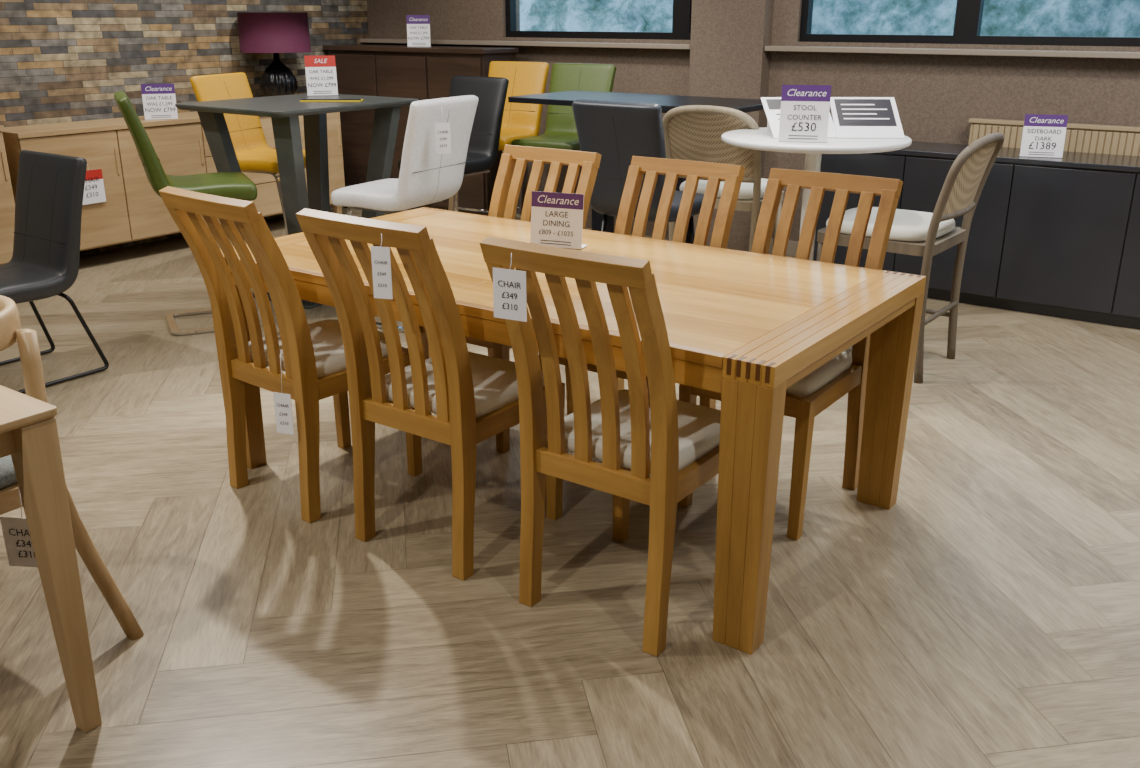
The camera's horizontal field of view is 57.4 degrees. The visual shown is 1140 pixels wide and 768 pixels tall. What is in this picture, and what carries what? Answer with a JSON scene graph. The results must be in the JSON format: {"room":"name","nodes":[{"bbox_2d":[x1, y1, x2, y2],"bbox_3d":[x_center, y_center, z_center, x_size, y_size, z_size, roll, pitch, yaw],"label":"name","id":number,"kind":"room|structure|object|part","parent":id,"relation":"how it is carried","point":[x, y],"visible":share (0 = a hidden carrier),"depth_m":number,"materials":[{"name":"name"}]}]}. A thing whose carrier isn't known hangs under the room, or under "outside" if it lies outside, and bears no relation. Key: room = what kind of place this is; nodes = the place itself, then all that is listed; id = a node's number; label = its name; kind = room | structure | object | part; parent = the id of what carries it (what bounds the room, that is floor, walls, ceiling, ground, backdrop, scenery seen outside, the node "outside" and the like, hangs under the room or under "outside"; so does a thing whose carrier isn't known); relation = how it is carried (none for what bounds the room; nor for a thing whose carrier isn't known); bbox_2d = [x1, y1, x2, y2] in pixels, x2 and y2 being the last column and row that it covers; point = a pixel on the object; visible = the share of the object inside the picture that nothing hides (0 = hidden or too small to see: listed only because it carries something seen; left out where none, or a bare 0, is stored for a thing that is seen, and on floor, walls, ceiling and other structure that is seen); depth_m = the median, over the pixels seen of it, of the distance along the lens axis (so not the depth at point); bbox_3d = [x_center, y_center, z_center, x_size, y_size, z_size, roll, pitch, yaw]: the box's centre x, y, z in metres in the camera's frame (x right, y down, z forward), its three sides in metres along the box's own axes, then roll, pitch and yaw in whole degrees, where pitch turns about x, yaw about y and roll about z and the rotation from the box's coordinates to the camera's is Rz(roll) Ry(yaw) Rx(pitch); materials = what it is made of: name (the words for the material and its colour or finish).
{"room":"store","nodes":[
{"label":"store","id":0,"kind":"room"},
{"bbox_2d":[0,0,369,255],"bbox_3d":[-4.168,-1.811,5.212,0.200,2.900,8.850,13,24,33],"label":"wall","id":1,"kind":"structure","parent":0,"point":[61,61],"depth_m":6.79,"materials":[{"name":"stone"}]},
{"bbox_2d":[0,206,1139,767],"bbox_3d":[-0.745,0.373,3.396,11.171,0.002,11.171,13,24,33],"label":"floor","id":2,"kind":"structure","parent":0,"point":[989,616],"depth_m":2.82,"materials":[{"name":"brown wood"}]},
{"bbox_2d":[0,125,14,264],"bbox_3d":[-3.852,-0.830,5.438,0.410,0.900,1.740,13,24,33],"label":"sideboard","id":3,"kind":"object","parent":2,"relation":"on","point":[7,203],"visible":0.56,"depth_m":5.96,"materials":[{"name":"brown wood"}]},
{"bbox_2d":[0,385,101,732],"bbox_3d":[-1.930,0.366,2.292,1.600,0.750,0.900,13,24,33],"label":"dining table","id":4,"kind":"object","parent":2,"relation":"on","point":[28,425],"visible":1,"depth_m":2.13,"materials":[{"name":"brown wood"}]},
{"bbox_2d":[0,150,108,393],"bbox_3d":[-2.364,-0.481,4.404,0.480,0.927,0.569,13,24,33],"label":"dining chair","id":5,"kind":"object","parent":2,"relation":"on","point":[44,262],"visible":0.96,"depth_m":4.41,"materials":[{"name":"leather"}]},
{"bbox_2d":[83,169,105,204],"bbox_3d":[-2.915,-1.222,6.316,0.014,0.250,0.170,13,24,33],"label":"price tag","id":6,"kind":"object","parent":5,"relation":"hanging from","point":[94,191],"visible":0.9,"depth_m":6.34,"materials":[{"name":"white paper"}]},
{"bbox_2d":[0,295,143,639],"bbox_3d":[-1.551,0.246,2.511,0.776,0.836,0.542,13,24,33],"label":"chair","id":7,"kind":"object","parent":2,"relation":"on","point":[11,332],"visible":0.73,"depth_m":2.48,"materials":[{"name":"brown wood"}]},
{"bbox_2d":[0,487,37,566],"bbox_3d":[-1.290,0.337,2.461,0.110,0.210,0.014,2,20,7],"label":"price tag","id":8,"kind":"object","parent":7,"relation":"attached to","point":[17,539],"visible":0.74,"depth_m":2.47,"materials":[{"name":"white paper"}]},
{"bbox_2d":[1,111,344,250],"bbox_3d":[-2.593,-1.396,7.106,0.410,0.850,2.450,13,24,33],"label":"sideboard","id":9,"kind":"object","parent":2,"relation":"on","point":[132,210],"visible":0.41,"depth_m":6.58,"materials":[{"name":"brown wood"}]},
{"bbox_2d":[141,84,177,119],"bbox_3d":[-2.638,-1.816,6.688,0.200,0.218,0.060,-7,21,-18],"label":"sign","id":10,"kind":"object","parent":9,"relation":"on","point":[159,100],"visible":1,"depth_m":6.67,"materials":[{"name":"white paper"}]},
{"bbox_2d":[237,12,311,96],"bbox_3d":[-2.099,-2.314,7.449,0.500,0.650,0.500,13,24,33],"label":"table lamp","id":11,"kind":"object","parent":9,"relation":"on","point":[275,33],"visible":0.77,"depth_m":7.22,"materials":[{"name":"purple fabric"}]},
{"bbox_2d":[114,91,260,334],"bbox_3d":[-1.860,-0.855,5.140,0.568,1.134,0.500,-9,21,-23],"label":"bar stool","id":12,"kind":"object","parent":2,"relation":"on","point":[235,185],"visible":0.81,"depth_m":4.94,"materials":[{"name":"leather"}]},
{"bbox_2d":[190,72,305,235],"bbox_3d":[-1.875,-1.298,6.375,0.568,1.144,0.500,7,21,18],"label":"bar stool","id":13,"kind":"object","parent":2,"relation":"on","point":[253,153],"visible":0.6,"depth_m":6.26,"materials":[{"name":"yellow leather"}]},
{"bbox_2d":[159,186,421,522],"bbox_3d":[-0.856,-0.134,3.316,0.436,1.009,0.609,15,25,37],"label":"dining chair","id":14,"kind":"object","parent":2,"relation":"on","point":[313,361],"visible":0.91,"depth_m":3.17,"materials":[{"name":"brown wood"}]},
{"bbox_2d":[273,356,293,434],"bbox_3d":[-0.860,0.031,3.116,0.060,0.250,0.014,6,20,17],"label":"price tag","id":15,"kind":"object","parent":14,"relation":"attached to","point":[282,405],"visible":1,"depth_m":3.13,"materials":[{"name":"white paper"}]},
{"bbox_2d":[175,94,418,308],"bbox_3d":[-1.444,-1.024,5.740,0.840,1.063,1.000,13,24,33],"label":"bar table","id":16,"kind":"object","parent":2,"relation":"on","point":[284,111],"depth_m":5.52,"materials":[{"name":"wood"}]},
{"bbox_2d":[304,55,337,95],"bbox_3d":[-1.417,-1.757,5.928,0.170,0.216,0.060,-5,20,-15],"label":"sale sign","id":17,"kind":"object","parent":16,"relation":"on","point":[321,77],"visible":1,"depth_m":5.92,"materials":[{"name":"white paper"}]},
{"bbox_3d":[-1.272,-1.520,5.565,0.320,0.012,0.100,0,20,0],"label":"yellow label strip","id":18,"kind":"part","parent":16,"relation":"part of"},
{"bbox_2d":[331,95,478,331],"bbox_3d":[-0.804,-0.857,5.175,0.568,1.114,0.500,11,22,28],"label":"bar stool","id":19,"kind":"object","parent":2,"relation":"on","point":[426,177],"visible":0.88,"depth_m":4.96,"materials":[{"name":"leather"}]},
{"bbox_2d":[435,107,450,153],"bbox_3d":[-0.586,-1.166,4.783,0.070,0.210,0.014,-5,20,-15],"label":"price tag","id":20,"kind":"object","parent":19,"relation":"attached to","point":[442,130],"visible":1,"depth_m":4.79,"materials":[{"name":"white paper"}]},
{"bbox_2d":[323,44,518,215],"bbox_3d":[-1.141,-1.921,7.970,1.620,1.262,0.400,13,24,33],"label":"sideboard","id":21,"kind":"object","parent":2,"relation":"on","point":[400,71],"visible":0.38,"depth_m":7.72,"materials":[{"name":"brown wood"}]},
{"bbox_2d":[406,15,430,46],"bbox_3d":[-1.117,-2.613,7.700,0.170,0.220,0.060,0,20,1],"label":"sign","id":22,"kind":"object","parent":21,"relation":"on","point":[418,26],"visible":1,"depth_m":7.68,"materials":[{"name":"white paper"}]},
{"bbox_2d":[296,208,564,579],"bbox_3d":[-0.366,-0.017,2.985,0.436,1.009,0.609,13,24,33],"label":"dining chair","id":23,"kind":"object","parent":2,"relation":"on","point":[474,399],"visible":0.91,"depth_m":2.83,"materials":[{"name":"brown wood"}]},
{"bbox_2d":[371,233,392,298],"bbox_3d":[-0.460,-0.288,2.549,0.050,0.160,0.014,5,20,15],"label":"price tag","id":24,"kind":"object","parent":23,"relation":"attached to","point":[380,256],"visible":1,"depth_m":2.55,"materials":[{"name":"white paper"}]},
{"bbox_2d":[397,76,508,211],"bbox_3d":[-0.704,-1.290,6.380,0.440,1.124,0.568,13,24,33],"label":"bar stool","id":25,"kind":"object","parent":2,"relation":"on","point":[491,92],"visible":0.45,"depth_m":6.32,"materials":[{"name":"leather"}]},
{"bbox_2d":[454,61,548,212],"bbox_3d":[-0.469,-1.533,6.976,0.460,1.184,0.568,11,22,28],"label":"bar stool","id":26,"kind":"object","parent":2,"relation":"on","point":[520,120],"visible":0.48,"depth_m":6.94,"materials":[{"name":"yellow leather"}]},
{"bbox_2d":[419,145,600,452],"bbox_3d":[-0.233,-0.345,3.912,0.436,1.009,0.609,13,24,33],"label":"dining chair","id":27,"kind":"object","parent":2,"relation":"on","point":[508,170],"visible":0.31,"depth_m":3.96,"materials":[{"name":"brown wood"}]},
{"bbox_2d":[511,63,615,219],"bbox_3d":[-0.038,-1.430,6.686,0.460,1.184,0.568,11,22,28],"label":"bar stool","id":28,"kind":"object","parent":2,"relation":"on","point":[561,131],"visible":0.46,"depth_m":6.67,"materials":[{"name":"leather"}]},
{"bbox_2d":[211,207,925,654],"bbox_3d":[-0.069,-0.025,3.390,2.037,0.751,1.054,13,24,33],"label":"dining table","id":29,"kind":"object","parent":2,"relation":"on","point":[745,327],"visible":0.69,"depth_m":2.83,"materials":[{"name":"brown wood"}]},
{"bbox_2d":[530,191,587,248],"bbox_3d":[-0.038,-0.552,3.484,0.185,0.179,0.060,7,21,20],"label":"sign","id":30,"kind":"object","parent":29,"relation":"on","point":[556,218],"visible":1,"depth_m":3.47,"materials":[{"name":"white paper"}]},
{"bbox_2d":[480,236,720,655],"bbox_3d":[0.143,0.105,2.642,0.436,1.009,0.609,13,24,33],"label":"dining chair","id":31,"kind":"object","parent":2,"relation":"on","point":[660,435],"visible":0.89,"depth_m":2.48,"materials":[{"name":"brown wood"}]},
{"bbox_2d":[493,253,526,321],"bbox_3d":[-0.132,-0.217,2.320,0.085,0.150,0.014,10,22,25],"label":"price tag","id":32,"kind":"object","parent":31,"relation":"attached to","point":[509,286],"visible":1,"depth_m":2.32,"materials":[{"name":"white paper"}]},
{"bbox_2d":[508,90,763,243],"bbox_3d":[0.404,-1.078,5.911,1.400,1.050,0.660,13,24,33],"label":"bar table","id":33,"kind":"object","parent":2,"relation":"on","point":[565,98],"visible":0.29,"depth_m":5.75,"materials":[{"name":"paint"}]},
{"bbox_2d":[572,99,703,243],"bbox_3d":[0.343,-0.734,4.810,0.440,1.141,0.568,13,24,33],"label":"bar stool","id":34,"kind":"object","parent":2,"relation":"on","point":[618,131],"visible":0.48,"depth_m":4.51,"materials":[{"name":"leather"}]},
{"bbox_2d":[539,156,744,408],"bbox_3d":[0.246,-0.231,3.589,0.436,1.009,0.609,13,24,33],"label":"dining chair","id":35,"kind":"object","parent":2,"relation":"on","point":[733,175],"visible":0.34,"depth_m":3.61,"materials":[{"name":"brown wood"}]},
{"bbox_2d":[663,105,783,251],"bbox_3d":[0.779,-0.888,5.330,0.508,1.085,0.617,10,22,27],"label":"bar stool","id":36,"kind":"object","parent":2,"relation":"on","point":[691,132],"visible":0.53,"depth_m":5.03,"materials":[{"name":"beige wicker"}]},
{"bbox_2d":[678,168,902,539],"bbox_3d":[0.687,-0.126,3.292,0.436,1.009,0.609,13,24,33],"label":"dining chair","id":37,"kind":"object","parent":2,"relation":"on","point":[846,372],"visible":0.59,"depth_m":3.27,"materials":[{"name":"brown wood"}]},
{"bbox_2d":[721,127,911,260],"bbox_3d":[1.085,-0.635,4.769,0.820,0.980,0.820,13,24,33],"label":"round bistro table","id":38,"kind":"object","parent":2,"relation":"on","point":[756,139],"visible":0.5,"depth_m":4.38,"materials":[{"name":"white paint"}]},
{"bbox_2d":[778,85,830,141],"bbox_3d":[0.984,-1.135,4.365,0.200,0.229,0.060,4,20,11],"label":"sign","id":39,"kind":"object","parent":38,"relation":"on","point":[804,112],"visible":1,"depth_m":4.35,"materials":[{"name":"white paper"}]},
{"bbox_2d":[761,97,904,138],"bbox_3d":[1.155,-1.182,4.609,0.601,0.156,0.299,0,20,1],"label":"sign","id":40,"kind":"object","parent":38,"relation":"on","point":[853,117],"visible":0.66,"depth_m":4.59,"materials":[{"name":"white paper"}]},
{"bbox_2d":[816,133,1004,383],"bbox_3d":[1.466,-0.588,4.559,0.656,1.034,0.518,14,24,35],"label":"bar stool","id":41,"kind":"object","parent":2,"relation":"on","point":[927,235],"visible":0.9,"depth_m":4.36,"materials":[{"name":"brown wood"}]},
{"bbox_2d":[813,141,1139,328],"bbox_3d":[2.619,-0.777,5.437,2.820,0.800,0.455,13,24,33],"label":"sideboard","id":42,"kind":"object","parent":2,"relation":"on","point":[1048,236],"visible":0.54,"depth_m":5.34,"materials":[{"name":"grey wood"}]},
{"bbox_2d":[1019,114,1067,157],"bbox_3d":[2.411,-1.265,5.299,0.200,0.209,0.060,6,20,17],"label":"sign","id":43,"kind":"object","parent":42,"relation":"on","point":[1043,135],"visible":1,"depth_m":5.28,"materials":[{"name":"white paper"}]},
{"bbox_2d":[688,0,773,251],"bbox_3d":[1.015,-2.284,6.545,0.510,2.900,0.119,13,24,33],"label":"wall pier","id":44,"kind":"object","parent":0,"point":[729,38],"visible":0.44,"depth_m":6.56,"materials":[{"name":"beige paint"}]},
{"bbox_2d":[367,0,1139,241],"bbox_3d":[2.089,-2.094,6.007,9.000,2.900,0.200,13,24,33],"label":"wall","id":45,"kind":"structure","parent":0,"point":[936,97],"depth_m":6.18,"materials":[{"name":"brown paint"}]},
{"bbox_2d":[359,38,689,48],"bbox_3d":[-0.430,-2.481,7.577,3.030,0.030,0.109,13,24,33],"label":"trim","id":46,"kind":"structure","parent":45,"relation":"attached to","point":[367,40],"depth_m":7.34,"materials":[{"name":"paint"}]},
{"bbox_2d":[505,0,691,39],"bbox_3d":[0.197,-2.875,7.119,1.600,0.970,0.070,13,24,33],"label":"window","id":47,"kind":"structure","parent":45,"relation":"in","point":[682,9],"depth_m":7.13,"materials":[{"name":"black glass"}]},
{"bbox_2d":[768,238,797,256],"bbox_3d":[3.390,-0.418,5.472,5.245,0.100,0.017,13,24,33],"label":"baseboard","id":48,"kind":"structure","parent":45,"relation":"attached to","point":[792,246],"depth_m":6.78,"materials":[{"name":"paint"}]},
{"bbox_2d":[764,46,1139,58],"bbox_3d":[3.363,-1.574,5.022,5.245,0.030,0.109,13,24,33],"label":"trim","id":49,"kind":"structure","parent":45,"relation":"attached to","point":[934,51],"depth_m":5.76,"materials":[{"name":"paint"}]},
{"bbox_2d":[799,0,1139,46],"bbox_3d":[2.890,-2.232,5.305,3.580,0.970,0.070,13,24,33],"label":"window","id":50,"kind":"structure","parent":45,"relation":"in","point":[969,13],"depth_m":5.84,"materials":[{"name":"black metal"}]},
{"bbox_2d":[968,118,1139,155],"bbox_3d":[2.994,-1.031,5.502,1.780,0.635,0.099,13,24,33],"label":"radiator","id":51,"kind":"object","parent":45,"relation":"attached to","point":[1086,138],"visible":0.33,"depth_m":5.54,"materials":[{"name":"metal"}]},
{"label":"outside","id":52,"kind":"structure","parent":0,"visible":0},
{"bbox_3d":[4.020,-1.809,9.705,19.000,0.090,7.540,13,24,33],"label":"ground","id":53,"kind":"structure","parent":52,"visible":0},
{"bbox_2d":[520,0,1139,36],"bbox_3d":[3.703,-2.890,8.851,15.000,2.499,0.585,13,24,33],"label":"window","id":54,"kind":"structure","parent":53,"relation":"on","point":[1067,18],"depth_m":9.29,"materials":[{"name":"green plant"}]}
]}

